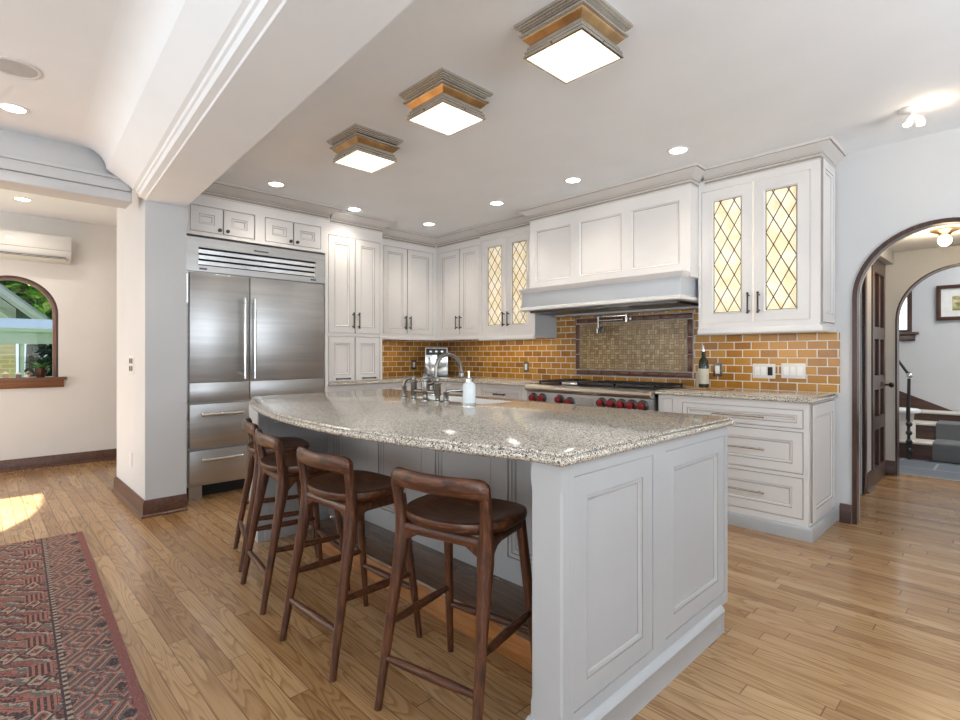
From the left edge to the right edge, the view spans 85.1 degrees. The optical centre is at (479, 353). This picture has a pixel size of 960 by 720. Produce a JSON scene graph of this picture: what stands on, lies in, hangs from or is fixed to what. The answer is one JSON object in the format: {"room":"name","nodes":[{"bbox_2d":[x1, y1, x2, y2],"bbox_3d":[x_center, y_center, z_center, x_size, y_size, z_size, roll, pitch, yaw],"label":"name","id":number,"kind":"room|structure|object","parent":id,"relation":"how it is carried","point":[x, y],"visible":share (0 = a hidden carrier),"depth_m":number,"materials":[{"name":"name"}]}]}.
{"room":"kitchen","nodes":[
{"label":"kitchen","id":0,"kind":"room"},
{"bbox_2d":[0,211,116,460],"bbox_3d":[-4.892,-0.250,5.410,5.900,2.900,0.200,0,0,-44],"label":"wall","id":1,"kind":"structure","parent":0,"point":[80,415],"depth_m":5.70,"materials":[{"name":"paint"}]},
{"bbox_2d":[0,275,66,388],"bbox_3d":[-4.827,-0.225,5.386,0.890,1.160,0.165,0,0,-44],"label":"window","id":2,"kind":"structure","parent":1,"relation":"in","point":[54,381],"depth_m":5.54,"materials":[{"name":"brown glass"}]},
{"bbox_2d":[2,371,8,377],"bbox_3d":[-4.833,0.210,5.328,0.060,0.070,0.052,0,0,-44],"label":"house","id":3,"kind":"object","parent":2,"relation":"on","point":[5,374],"visible":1,"depth_m":5.31,"materials":[{"name":"beige"}]},
{"bbox_2d":[16,372,21,377],"bbox_3d":[-4.761,0.215,5.398,0.060,0.060,0.052,0,0,-44],"label":"house","id":4,"kind":"object","parent":2,"relation":"on","point":[18,374],"visible":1,"depth_m":5.38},
{"bbox_2d":[25,361,51,376],"bbox_3d":[-4.654,0.160,5.507,0.252,0.170,0.278,0,0,-44],"label":"potted plant","id":5,"kind":"object","parent":2,"relation":"on","point":[41,371],"visible":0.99,"depth_m":5.49,"materials":[{"name":"green plant"}]},
{"bbox_2d":[0,229,70,264],"bbox_3d":[-4.700,-1.105,5.306,0.860,0.280,0.216,0,0,-44],"label":"air conditioner","id":6,"kind":"object","parent":1,"relation":"attached to","point":[14,245],"visible":1,"depth_m":5.34,"materials":[{"name":"white plastic"}]},
{"bbox_2d":[0,448,116,472],"bbox_3d":[-4.884,1.140,5.258,5.500,0.120,0.030,0,0,-44],"label":"baseboard","id":7,"kind":"structure","parent":1,"relation":"attached to","point":[20,464],"depth_m":5.60,"materials":[{"name":"brown wood"}]},
{"bbox_2d":[0,129,131,208],"bbox_3d":[-3.829,-1.300,2.681,3.430,0.400,0.260,0,0,-44],"label":"ceiling beam","id":8,"kind":"structure","parent":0,"point":[31,164],"depth_m":3.52,"materials":[{"name":"paint"}]},
{"bbox_2d":[117,189,186,499],"bbox_3d":[-2.730,-0.175,4.317,0.275,2.750,1.060,0,0,-44],"label":"column","id":9,"kind":"structure","parent":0,"point":[151,236],"depth_m":3.97,"materials":[{"name":"paint"}]},
{"bbox_2d":[129,452,131,466],"bbox_3d":[-2.784,0.840,4.167,0.011,0.115,0.072,0,0,-44],"label":"wall plate","id":10,"kind":"object","parent":9,"relation":"attached to","point":[130,455],"visible":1,"depth_m":4.15,"materials":[{"name":"white plastic"}]},
{"bbox_2d":[129,355,133,373],"bbox_3d":[-2.769,0.085,4.153,0.010,0.150,0.160,0,0,-44],"label":"switch plate","id":11,"kind":"object","parent":9,"relation":"attached to","point":[131,357],"visible":1,"depth_m":4.12,"materials":[{"name":"white plastic"}]},
{"bbox_2d":[112,476,187,518],"bbox_3d":[-2.740,1.137,4.306,0.305,0.125,1.120,0,0,-44],"label":"baseboard","id":12,"kind":"structure","parent":9,"relation":"attached to","point":[142,508],"depth_m":3.96,"materials":[{"name":"brown wood"}]},
{"bbox_2d":[79,0,413,206],"bbox_3d":[-0.164,-1.315,1.143,0.664,0.370,7.109,0,0,-41],"label":"ceiling beam","id":13,"kind":"structure","parent":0,"point":[185,89],"depth_m":2.29,"materials":[{"name":"paint"}]},
{"bbox_2d":[0,457,959,719],"bbox_3d":[0.738,1.250,3.910,11.900,0.100,9.990,0,0,-44],"label":"floor","id":14,"kind":"structure","parent":0,"point":[861,621],"depth_m":2.32,"materials":[{"name":"brown wood"}]},
{"bbox_2d":[0,531,152,719],"bbox_3d":[-2.227,1.194,1.505,2.000,0.010,3.600,0,0,-42],"label":"area rug","id":15,"kind":"object","parent":14,"relation":"on","point":[64,655],"visible":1,"depth_m":2.16,"materials":[{"name":"red fabric"}]},
{"bbox_2d":[187,236,324,499],"bbox_3d":[-2.143,0.115,4.876,1.225,2.170,0.692,0,0,-44],"label":"refrigerator","id":16,"kind":"object","parent":14,"relation":"on","point":[255,314],"visible":0.66,"depth_m":4.54,"materials":[{"name":"metal"}]},
{"bbox_2d":[187,181,343,391],"bbox_3d":[-2.079,-0.115,4.912,1.373,2.629,0.730,0,0,-44],"label":"tall cabinet","id":17,"kind":"object","parent":14,"relation":"on","point":[223,211],"visible":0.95,"depth_m":4.68,"materials":[{"name":"paint"}]},
{"bbox_2d":[233,417,317,571],"bbox_3d":[-1.234,0.795,3.156,0.439,0.814,0.427,0,0,-29],"label":"bar stool","id":18,"kind":"object","parent":14,"relation":"on","point":[289,443],"visible":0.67,"depth_m":3.07,"materials":[{"name":"brown wood"}]},
{"bbox_2d":[240,428,350,614],"bbox_3d":[-0.955,0.795,2.696,0.439,0.814,0.427,0,0,-36],"label":"bar stool","id":19,"kind":"object","parent":14,"relation":"on","point":[277,466],"visible":0.8,"depth_m":2.58,"materials":[{"name":"brown wood"}]},
{"bbox_2d":[279,446,421,681],"bbox_3d":[-0.543,0.795,2.208,0.427,0.814,0.439,0,0,44],"label":"bar stool","id":20,"kind":"object","parent":14,"relation":"on","point":[361,491],"visible":0.92,"depth_m":2.12,"materials":[{"name":"brown wood"}]},
{"bbox_2d":[328,382,432,391],"bbox_3d":[-1.217,0.757,5.802,1.315,0.885,0.641,0,0,-44],"label":"base cabinet","id":21,"kind":"object","parent":14,"relation":"on","point":[397,386],"visible":0.1,"depth_m":5.50,"materials":[{"name":"paint"}]},
{"bbox_2d":[374,467,531,719],"bbox_3d":[-0.067,0.795,1.832,0.427,0.814,0.439,0,0,33],"label":"bar stool","id":22,"kind":"object","parent":14,"relation":"on","point":[454,509],"visible":0.98,"depth_m":1.76,"materials":[{"name":"brown wood"}]},
{"bbox_2d":[441,382,526,399],"bbox_3d":[0.178,0.757,5.758,0.659,0.885,1.455,0,0,-44],"label":"base cabinet","id":23,"kind":"object","parent":14,"relation":"on","point":[483,390],"visible":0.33,"depth_m":5.38,"materials":[{"name":"paint"}]},
{"bbox_2d":[328,375,551,386],"bbox_3d":[-0.511,0.297,5.545,1.978,0.035,2.107,0,0,-44],"label":"countertop","id":24,"kind":"structure","parent":23,"relation":"on","point":[476,380],"depth_m":5.53,"materials":[{"name":"stone"}]},
{"bbox_2d":[328,210,394,381],"bbox_3d":[-1.429,-0.576,5.619,0.762,1.707,0.700,0,0,-44],"label":"tall cabinet","id":25,"kind":"object","parent":24,"relation":"on","point":[354,239],"visible":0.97,"depth_m":5.40,"materials":[{"name":"paint"}]},
{"bbox_2d":[425,347,447,376],"bbox_3d":[-0.537,0.100,6.486,0.280,0.360,0.420,0,0,-2],"label":"coffee machine","id":26,"kind":"object","parent":24,"relation":"on","point":[431,353],"visible":0.73,"depth_m":6.41,"materials":[{"name":"metal"}]},
{"bbox_2d":[429,375,447,376],"bbox_3d":[-0.538,0.270,6.516,0.280,0.020,0.360,0,0,-2],"label":"drip tray","id":27,"kind":"object","parent":26,"relation":"on","point":[429,375],"depth_m":6.34,"materials":[{"name":"metal"}]},
{"bbox_2d":[249,404,727,719],"bbox_3d":[-0.245,0.759,2.833,1.230,0.881,2.640,0,0,-44],"label":"base cabinet","id":28,"kind":"object","parent":14,"relation":"on","point":[628,550],"visible":0.55,"depth_m":1.89,"materials":[{"name":"paint"}]},
{"bbox_2d":[249,389,734,466],"bbox_3d":[-0.311,0.299,2.778,1.421,0.038,2.667,0,0,-44],"label":"countertop","id":29,"kind":"structure","parent":28,"relation":"on","point":[549,433],"depth_m":2.14,"materials":[{"name":"stone"}]},
{"bbox_2d":[400,377,411,397],"bbox_3d":[-0.458,0.210,3.329,0.108,0.139,0.051,0,0,20],"label":"side spray","id":30,"kind":"object","parent":29,"relation":"on","point":[404,387],"visible":0.88,"depth_m":3.33,"materials":[{"name":"silver metal"}]},
{"bbox_2d":[404,352,464,401],"bbox_3d":[-0.257,0.135,3.239,0.309,0.290,0.316,0,0,-44],"label":"bridge faucet","id":31,"kind":"object","parent":29,"relation":"on","point":[426,382],"visible":1,"depth_m":3.14,"materials":[{"name":"silver metal"}]},
{"bbox_2d":[442,389,462,401],"bbox_3d":[-0.134,0.242,3.063,0.174,0.076,0.043,0,0,-4],"label":"soap pump","id":32,"kind":"object","parent":29,"relation":"on","point":[445,394],"visible":0.81,"depth_m":3.05,"materials":[{"name":"silver metal"}]},
{"bbox_2d":[417,395,511,403],"bbox_3d":[-0.128,0.401,3.245,0.320,0.238,0.730,0,0,-44],"label":"sink","id":33,"kind":"object","parent":29,"relation":"in","point":[451,398],"visible":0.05,"depth_m":3.31,"materials":[{"name":"white ceramic"}]},
{"bbox_2d":[462,371,475,405],"bbox_3d":[-0.060,0.186,2.872,0.082,0.187,0.082,0,0,-44],"label":"soap bottle","id":34,"kind":"object","parent":29,"relation":"on","point":[469,388],"visible":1,"depth_m":2.84,"materials":[{"name":"plastic"}]},
{"bbox_2d":[524,379,682,410],"bbox_3d":[1.103,0.725,4.725,0.746,0.950,1.283,0,0,-44],"label":"range cooker","id":35,"kind":"object","parent":14,"relation":"on","point":[638,395],"visible":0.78,"depth_m":4.47,"materials":[{"name":"metal"}]},
{"bbox_2d":[537,383,682,390],"bbox_3d":[1.158,0.289,4.778,0.513,0.011,1.223,0,0,-44],"label":"cooktop","id":36,"kind":"object","parent":35,"relation":"in","point":[616,386],"depth_m":4.49,"materials":[{"name":"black metal"}]},
{"bbox_2d":[659,395,836,542],"bbox_3d":[1.967,0.757,3.910,0.659,0.885,1.049,0,0,-44],"label":"base cabinet","id":37,"kind":"object","parent":14,"relation":"on","point":[781,455],"visible":0.63,"depth_m":3.54,"materials":[{"name":"paint"}]},
{"bbox_2d":[655,386,837,403],"bbox_3d":[1.972,0.297,3.921,0.669,0.035,1.070,0,0,-44],"label":"countertop","id":38,"kind":"structure","parent":37,"relation":"on","point":[745,394],"depth_m":3.71,"materials":[{"name":"stone"}]},
{"bbox_2d":[696,365,698,385],"bbox_3d":[1.831,0.186,4.362,0.056,0.188,0.056,0,0,-44],"label":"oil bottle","id":39,"kind":"object","parent":38,"relation":"on","point":[697,384],"visible":0.17,"depth_m":4.36,"materials":[{"name":"glass"}]},
{"bbox_2d":[686,386,715,389],"bbox_3d":[1.779,0.274,4.201,0.200,0.012,0.160,0,0,-44],"label":"cutting board","id":40,"kind":"object","parent":38,"relation":"on","point":[696,387],"visible":0.74,"depth_m":4.16,"materials":[{"name":"brown wood"}]},
{"bbox_2d":[698,346,708,387],"bbox_3d":[1.791,0.100,4.188,0.078,0.336,0.078,0,0,-44],"label":"wine bottle","id":41,"kind":"object","parent":40,"relation":"on","point":[703,371],"visible":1,"depth_m":4.16,"materials":[{"name":"green glass"}]},
{"bbox_2d":[710,387,733,389],"bbox_3d":[1.903,0.273,4.115,0.220,0.014,0.105,0,0,-44],"label":"cutting board","id":42,"kind":"object","parent":38,"relation":"on","point":[716,388],"visible":1,"depth_m":4.06,"materials":[{"name":"brown wood"}]},
{"bbox_2d":[899,360,912,459],"bbox_3d":[4.925,0.470,6.224,0.070,1.461,0.636,0,0,8],"label":"stair railing","id":43,"kind":"object","parent":14,"relation":"on","point":[909,424],"visible":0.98,"depth_m":5.95,"materials":[{"name":"black metal"}]},
{"bbox_2d":[899,407,959,463],"bbox_3d":[5.652,0.922,5.961,1.045,0.555,2.500,0,0,-44],"label":"staircase","id":44,"kind":"structure","parent":14,"relation":"on","point":[935,436],"depth_m":6.05,"materials":[{"name":"wood"}]},
{"bbox_2d":[0,0,959,235],"bbox_3d":[-0.944,-1.490,2.350,7.313,0.120,10.090,0,0,-44],"label":"ceiling","id":45,"kind":"structure","parent":0,"point":[723,81],"depth_m":2.92,"materials":[{"name":"paint"}]},
{"bbox_2d":[0,102,29,113],"bbox_3d":[-2.713,-1.427,3.038,0.148,0.006,0.148,0,0,-44],"label":"recessed light","id":46,"kind":"object","parent":45,"relation":"in","point":[10,107],"visible":1,"depth_m":3.04,"materials":[{"name":"white"}]},
{"bbox_2d":[0,56,42,79],"bbox_3d":[-2.322,-1.426,2.610,0.214,0.008,0.214,0,0,-44],"label":"ceiling speaker","id":47,"kind":"object","parent":45,"relation":"attached to","point":[9,66],"visible":1,"depth_m":2.62,"materials":[{"name":"white plastic"}]},
{"bbox_2d":[0,59,37,77],"bbox_3d":[-2.322,-1.426,2.610,0.180,0.006,0.180,0,0,-44],"label":"grille","id":48,"kind":"object","parent":47,"relation":"attached to","point":[16,68],"depth_m":2.62,"materials":[{"name":"grey"}]},
{"bbox_2d":[12,197,32,201],"bbox_3d":[-4.278,-1.447,4.891,0.148,0.006,0.148,0,0,-44],"label":"recessed light","id":49,"kind":"object","parent":45,"relation":"in","point":[15,198],"visible":1,"depth_m":4.89,"materials":[{"name":"white"}]},
{"bbox_2d":[267,181,285,186],"bbox_3d":[-1.713,-1.427,4.399,0.148,0.006,0.148,0,0,-44],"label":"recessed light","id":50,"kind":"object","parent":45,"relation":"in","point":[270,183],"visible":1,"depth_m":4.40,"materials":[{"name":"white glass"}]},
{"bbox_2d":[347,207,361,211],"bbox_3d":[-1.240,-1.427,5.161,0.148,0.006,0.148,0,0,-44],"label":"recessed light","id":51,"kind":"object","parent":45,"relation":"in","point":[355,209],"visible":1,"depth_m":5.16,"materials":[{"name":"white"}]},
{"bbox_2d":[326,123,403,172],"bbox_3d":[-0.770,-1.357,3.500,0.366,0.147,0.366,0,0,-44],"label":"ceiling light","id":52,"kind":"object","parent":45,"relation":"attached to","point":[359,147],"visible":1,"depth_m":3.42,"materials":[{"name":"white glass"}]},
{"bbox_2d":[422,222,435,225],"bbox_3d":[-0.561,-1.427,5.753,0.148,0.006,0.148,0,0,-44],"label":"recessed light","id":53,"kind":"object","parent":45,"relation":"in","point":[425,223],"visible":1,"depth_m":5.75,"materials":[{"name":"white"}]},
{"bbox_2d":[399,68,492,135],"bbox_3d":[-0.186,-1.357,2.869,0.366,0.147,0.366,0,0,-44],"label":"ceiling light","id":54,"kind":"object","parent":45,"relation":"attached to","point":[444,102],"visible":1,"depth_m":2.79,"materials":[{"name":"white glass"}]},
{"bbox_2d":[489,201,504,205],"bbox_3d":[0.160,-1.427,4.952,0.148,0.006,0.148,0,0,-44],"label":"recessed light","id":55,"kind":"object","parent":45,"relation":"in","point":[495,203],"visible":1,"depth_m":4.95,"materials":[{"name":"white"}]},
{"bbox_2d":[564,177,581,182],"bbox_3d":[0.765,-1.427,4.299,0.148,0.006,0.148,0,0,-44],"label":"recessed light","id":56,"kind":"object","parent":45,"relation":"in","point":[570,179],"visible":1,"depth_m":4.30,"materials":[{"name":"white"}]},
{"bbox_2d":[514,0,632,83],"bbox_3d":[0.406,-1.357,2.272,0.366,0.147,0.366,0,0,-44],"label":"ceiling light","id":57,"kind":"object","parent":45,"relation":"attached to","point":[568,40],"visible":1,"depth_m":2.20,"materials":[{"name":"white glass"}]},
{"bbox_2d":[667,146,688,154],"bbox_3d":[1.390,-1.427,3.668,0.148,0.006,0.148,0,0,-44],"label":"recessed light","id":58,"kind":"object","parent":45,"relation":"in","point":[678,149],"visible":1,"depth_m":3.67,"materials":[{"name":"white"}]},
{"bbox_2d":[899,103,926,126],"bbox_3d":[2.520,-1.377,3.047,0.124,0.106,0.124,0,0,-44],"label":"ceiling spotlight","id":59,"kind":"object","parent":45,"relation":"attached to","point":[910,110],"visible":1,"depth_m":3.03,"materials":[{"name":"white metal"}]},
{"bbox_2d":[440,128,959,522],"bbox_3d":[2.256,-0.250,4.194,0.148,2.900,8.286,0,0,-44],"label":"wall","id":60,"kind":"structure","parent":0,"point":[883,191],"depth_m":3.76,"materials":[{"name":"paint"}]},
{"bbox_2d":[435,226,479,340],"bbox_3d":[-0.173,-0.797,6.281,0.450,1.264,0.772,0,0,-44],"label":"upper cabinet","id":61,"kind":"object","parent":60,"relation":"attached to","point":[457,252],"visible":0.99,"depth_m":6.16,"materials":[{"name":"paint"}]},
{"bbox_2d":[475,214,556,340],"bbox_3d":[0.380,-0.790,5.713,0.445,1.277,0.808,0,0,-44],"label":"upper cabinet","id":62,"kind":"object","parent":60,"relation":"attached to","point":[504,243],"visible":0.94,"depth_m":5.60,"materials":[{"name":"paint"}]},
{"bbox_2d":[524,362,528,371],"bbox_3d":[0.518,0.145,5.875,0.011,0.115,0.072,0,0,-44],"label":"wall plate","id":63,"kind":"object","parent":60,"relation":"attached to","point":[526,364],"visible":1,"depth_m":5.86,"materials":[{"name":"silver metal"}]},
{"bbox_2d":[516,162,705,316],"bbox_3d":[1.190,-0.907,4.740,0.621,1.044,1.817,0,0,-44],"label":"range hood","id":64,"kind":"object","parent":60,"relation":"attached to","point":[630,246],"visible":0.87,"depth_m":4.46,"materials":[{"name":"paint"}]},
{"bbox_2d":[530,300,698,314],"bbox_3d":[1.177,-0.423,4.766,0.463,0.046,1.490,0,0,-44],"label":"liner","id":65,"kind":"object","parent":64,"relation":"on","point":[667,305],"depth_m":4.60,"materials":[{"name":"metal"}]},
{"bbox_2d":[575,311,693,378],"bbox_3d":[1.415,-0.074,4.957,0.015,0.587,1.239,0,0,-44],"label":"mosaic panel","id":66,"kind":"object","parent":60,"relation":"attached to","point":[654,345],"visible":0.95,"depth_m":4.89,"materials":[{"name":"brown tile"}]},
{"bbox_2d":[596,314,631,332],"bbox_3d":[1.278,-0.289,5.017,0.093,0.171,0.343,0,0,-44],"label":"pot filler","id":67,"kind":"object","parent":66,"relation":"attached to","point":[628,318],"visible":1,"depth_m":5.03,"materials":[{"name":"metal"}]},
{"bbox_2d":[713,363,721,376],"bbox_3d":[1.982,0.130,4.363,0.011,0.115,0.072,0,0,-44],"label":"wall plate","id":68,"kind":"object","parent":60,"relation":"attached to","point":[717,367],"visible":1,"depth_m":4.36,"materials":[{"name":"silver metal"}]},
{"bbox_2d":[753,364,774,378],"bbox_3d":[2.229,0.134,4.108,0.011,0.115,0.164,0,0,-44],"label":"wall plate","id":69,"kind":"object","parent":60,"relation":"attached to","point":[759,370],"visible":1,"depth_m":4.10,"materials":[{"name":"white plastic"}]},
{"bbox_2d":[697,135,846,334],"bbox_3d":[2.140,-0.790,3.896,0.445,1.277,0.910,0,0,-44],"label":"upper cabinet","id":70,"kind":"object","parent":60,"relation":"attached to","point":[767,219],"visible":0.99,"depth_m":3.76,"materials":[{"name":"paint"}]},
{"bbox_2d":[781,363,805,378],"bbox_3d":[2.372,0.128,3.961,0.011,0.115,0.164,0,0,-44],"label":"wall plate","id":71,"kind":"object","parent":60,"relation":"attached to","point":[788,370],"visible":1,"depth_m":3.96,"materials":[{"name":"white plastic"}]},
{"bbox_2d":[839,503,850,523],"bbox_3d":[2.600,1.135,3.724,0.030,0.130,0.068,0,0,-44],"label":"baseboard","id":72,"kind":"structure","parent":60,"relation":"attached to","point":[844,509],"depth_m":3.72,"materials":[{"name":"brown wood"}]},
{"bbox_2d":[852,217,959,524],"bbox_3d":[2.974,0.166,3.361,0.036,2.068,0.960,0,0,-44],"label":"trim","id":73,"kind":"structure","parent":60,"relation":"attached to","point":[892,239],"depth_m":3.68,"materials":[{"name":"wood"}]},
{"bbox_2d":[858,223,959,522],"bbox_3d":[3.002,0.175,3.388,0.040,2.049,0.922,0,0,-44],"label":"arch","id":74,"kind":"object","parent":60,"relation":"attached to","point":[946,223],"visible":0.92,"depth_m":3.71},
{"bbox_2d":[861,268,870,493],"bbox_3d":[3.338,0.000,4.612,1.987,2.400,0.120,0,0,-44],"label":"wall","id":75,"kind":"structure","parent":0,"point":[869,271],"depth_m":4.62,"materials":[{"name":"paint"}]},
{"bbox_2d":[860,274,866,494],"bbox_3d":[3.008,0.160,4.239,0.840,2.080,0.075,0,0,-44],"label":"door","id":76,"kind":"structure","parent":75,"relation":"in","point":[864,292],"depth_m":4.47,"materials":[{"name":"brown wood"}]},
{"bbox_2d":[867,470,874,493],"bbox_3d":[3.433,1.120,4.598,0.270,0.160,0.030,0,0,-44],"label":"baseboard","id":77,"kind":"structure","parent":75,"relation":"attached to","point":[870,475],"depth_m":4.59,"materials":[{"name":"brown wood"}]},
{"bbox_2d":[871,259,893,485],"bbox_3d":[3.768,0.150,4.906,0.640,2.100,0.114,0,0,-44],"label":"door","id":78,"kind":"structure","parent":75,"relation":"in","point":[878,384],"depth_m":4.91,"materials":[{"name":"brown wood"}]},
{"bbox_2d":[878,248,893,264],"bbox_3d":[3.362,-0.940,4.520,1.880,0.120,0.085,0,0,-44],"label":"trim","id":79,"kind":"structure","parent":75,"relation":"attached to","point":[887,257],"depth_m":4.97,"materials":[{"name":"paint"}]},
{"bbox_2d":[885,245,959,460],"bbox_3d":[4.705,0.000,4.578,0.130,2.400,2.030,0,0,-44],"label":"wall","id":80,"kind":"structure","parent":0,"point":[910,266],"depth_m":5.14,"materials":[{"name":"paint"}]},
{"bbox_2d":[885,460,894,476],"bbox_3d":[4.039,1.125,5.151,0.030,0.150,0.080,0,0,-44],"label":"baseboard","id":81,"kind":"structure","parent":80,"relation":"attached to","point":[889,465],"depth_m":5.15,"materials":[{"name":"brown wood"}]},
{"bbox_2d":[895,263,959,475],"bbox_3d":[4.476,0.181,4.815,0.138,2.037,1.014,0,0,-44],"label":"trim","id":82,"kind":"structure","parent":80,"relation":"attached to","point":[926,276],"depth_m":5.13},
{"bbox_2d":[889,224,959,251],"bbox_3d":[4.017,-1.050,3.911,1.987,0.100,2.030,0,0,-44],"label":"ceiling","id":83,"kind":"structure","parent":0,"point":[924,239],"depth_m":4.65,"materials":[{"name":"paint"}]},
{"bbox_2d":[930,227,959,245],"bbox_3d":[3.730,-0.935,4.198,0.184,0.130,0.184,0,0,-44],"label":"hall ceiling light","id":84,"kind":"object","parent":83,"relation":"attached to","point":[944,239],"visible":1,"depth_m":4.17,"materials":[{"name":"white glass"}]},
{"bbox_2d":[899,266,959,411],"bbox_3d":[6.328,-0.300,6.129,0.120,3.000,5.200,0,0,-44],"label":"wall","id":85,"kind":"structure","parent":0,"point":[933,359],"depth_m":6.64,"materials":[{"name":"paint"}]},
{"bbox_2d":[899,291,918,340],"bbox_3d":[5.278,-0.635,7.120,0.130,0.930,1.075,0,0,-44],"label":"window","id":86,"kind":"structure","parent":85,"relation":"in","point":[904,335],"depth_m":6.82,"materials":[{"name":"white"}]},
{"bbox_2d":[899,298,906,328],"bbox_3d":[5.314,-0.690,7.162,0.010,0.729,0.845,0,0,-44],"label":"blind","id":87,"kind":"object","parent":86,"relation":"attached to","point":[903,311],"depth_m":6.89,"materials":[{"name":"white fabric"}]},
{"bbox_2d":[899,391,951,410],"bbox_3d":[5.547,0.570,6.834,0.017,0.860,1.700,0,0,-44],"label":"trim","id":88,"kind":"structure","parent":85,"relation":"attached to","point":[915,402],"depth_m":6.73,"materials":[{"name":"brown wood"}]},
{"bbox_2d":[936,284,959,320],"bbox_3d":[5.978,-0.640,6.382,0.028,0.440,0.620,0,0,-44],"label":"framed picture","id":89,"kind":"object","parent":85,"relation":"attached to","point":[947,296],"visible":1,"depth_m":6.53},
{"bbox_2d":[952,296,959,310],"bbox_3d":[5.979,-0.630,6.383,0.004,0.180,0.320,0,0,-44],"label":"print","id":90,"kind":"object","parent":89,"relation":"attached to","point":[955,299],"depth_m":6.47},
{"bbox_3d":[-1.719,-0.250,5.938,3.433,2.900,0.150,0,0,-44],"label":"wall","id":91,"kind":"structure","parent":0,"visible":0},
{"bbox_2d":[382,339,439,376],"bbox_3d":[-1.060,0.041,6.465,1.473,0.482,0.008,0,0,-44],"label":"wall","id":92,"kind":"structure","parent":91,"relation":"attached to","point":[397,355],"depth_m":6.56,"materials":[{"name":"orange tile"}]},
{"bbox_2d":[382,226,436,340],"bbox_3d":[-0.844,-0.797,6.359,1.305,1.264,0.450,0,0,-44],"label":"upper cabinet","id":93,"kind":"object","parent":92,"relation":"attached to","point":[408,257],"visible":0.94,"depth_m":6.16,"materials":[{"name":"paint"}]},
{"bbox_2d":[411,360,415,368],"bbox_3d":[-0.843,0.135,6.663,0.072,0.115,0.011,0,0,-44],"label":"wall plate","id":94,"kind":"object","parent":92,"relation":"attached to","point":[413,362],"visible":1,"depth_m":6.65,"materials":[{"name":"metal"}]},
{"label":"outside","id":95,"kind":"structure","parent":0,"visible":0},
{"bbox_3d":[-15.801,1.650,17.752,26.000,0.100,32.510,0,0,-44],"label":"ground","id":96,"kind":"structure","parent":95,"visible":0},
{"bbox_2d":[0,283,49,376],"bbox_3d":[-10.736,-0.363,9.648,4.000,3.926,4.800,0,0,-44],"label":"house","id":97,"kind":"structure","parent":96,"relation":"on","point":[12,305],"depth_m":9.19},
{"bbox_2d":[0,318,51,377],"bbox_3d":[-8.285,0.500,7.620,3.700,2.200,1.125,0,0,-44],"label":"garden porch","id":98,"kind":"object","parent":96,"relation":"on","point":[13,331],"visible":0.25,"depth_m":8.11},
{"bbox_2d":[0,280,51,376],"bbox_3d":[-12.730,-1.825,14.865,6.595,6.860,3.746,0,0,-44],"label":"leafy tree","id":99,"kind":"object","parent":96,"relation":"on","point":[31,295],"visible":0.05,"depth_m":14.21,"materials":[{"name":"green plant"}]},
{"bbox_2d":[24,344,51,376],"bbox_3d":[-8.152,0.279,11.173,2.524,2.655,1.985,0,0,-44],"label":"potted plant","id":100,"kind":"object","parent":96,"relation":"on","point":[44,349],"visible":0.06,"depth_m":10.39,"materials":[{"name":"green plant"}]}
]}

